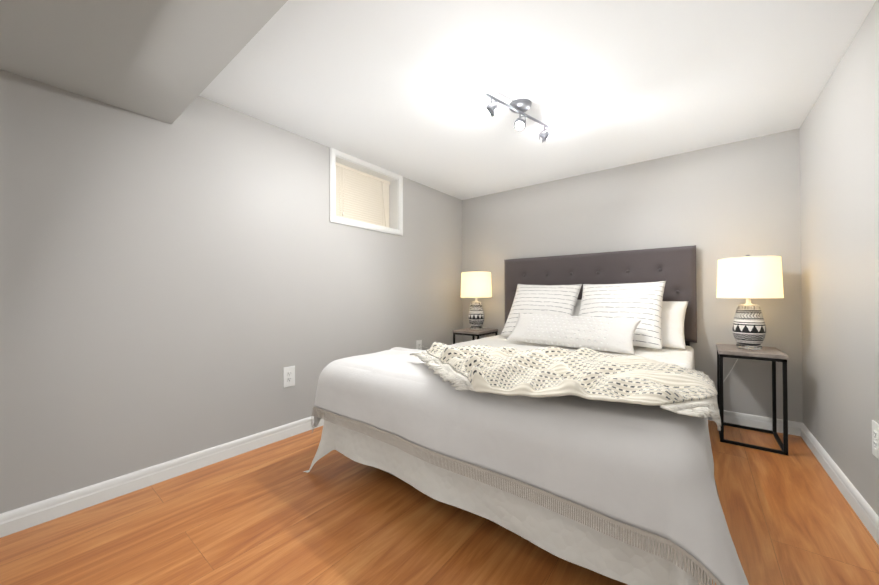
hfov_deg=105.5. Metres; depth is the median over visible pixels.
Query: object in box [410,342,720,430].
throw blanket
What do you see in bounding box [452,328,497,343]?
side table
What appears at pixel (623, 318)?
pillows
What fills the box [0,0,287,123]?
ceiling
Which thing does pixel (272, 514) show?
floor
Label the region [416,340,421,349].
electrical outlet
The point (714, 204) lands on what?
wall
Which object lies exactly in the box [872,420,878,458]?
electrical outlet
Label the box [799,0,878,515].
wall
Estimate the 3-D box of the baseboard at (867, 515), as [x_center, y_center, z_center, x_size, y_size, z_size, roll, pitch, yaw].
[1.124,0.908,0.564,0.013,0.090,4.252,-1,-1,38]
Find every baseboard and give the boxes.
[0,414,323,537]
[708,410,801,435]
[801,423,878,544]
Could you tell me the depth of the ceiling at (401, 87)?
1.73 m
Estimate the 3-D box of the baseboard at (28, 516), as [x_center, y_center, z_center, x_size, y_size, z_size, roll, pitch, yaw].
[-0.734,0.931,2.614,0.013,0.090,3.298,-1,-1,38]
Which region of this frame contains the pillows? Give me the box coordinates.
[500,281,688,353]
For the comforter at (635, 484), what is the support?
on the bed
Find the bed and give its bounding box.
[303,245,748,584]
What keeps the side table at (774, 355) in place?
on the floor
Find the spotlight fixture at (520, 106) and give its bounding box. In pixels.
[485,93,549,142]
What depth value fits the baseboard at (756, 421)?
2.36 m
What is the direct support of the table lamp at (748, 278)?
on the side table at (774, 355)
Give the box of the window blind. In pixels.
[336,162,389,226]
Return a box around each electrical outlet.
[283,366,294,387]
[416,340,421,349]
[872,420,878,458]
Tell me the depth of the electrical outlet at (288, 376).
2.25 m
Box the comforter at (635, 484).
[313,347,748,584]
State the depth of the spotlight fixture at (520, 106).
1.93 m
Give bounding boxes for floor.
[0,420,878,584]
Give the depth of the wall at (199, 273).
1.77 m
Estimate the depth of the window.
2.87 m
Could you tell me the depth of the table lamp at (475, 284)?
3.41 m
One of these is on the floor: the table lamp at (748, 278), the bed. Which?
the bed
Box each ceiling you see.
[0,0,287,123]
[199,0,875,199]
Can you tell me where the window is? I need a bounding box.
[330,147,402,235]
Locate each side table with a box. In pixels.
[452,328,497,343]
[716,343,787,455]
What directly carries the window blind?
attached to the window
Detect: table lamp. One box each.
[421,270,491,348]
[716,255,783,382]
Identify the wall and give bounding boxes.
[0,69,462,513]
[462,128,802,422]
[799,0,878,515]

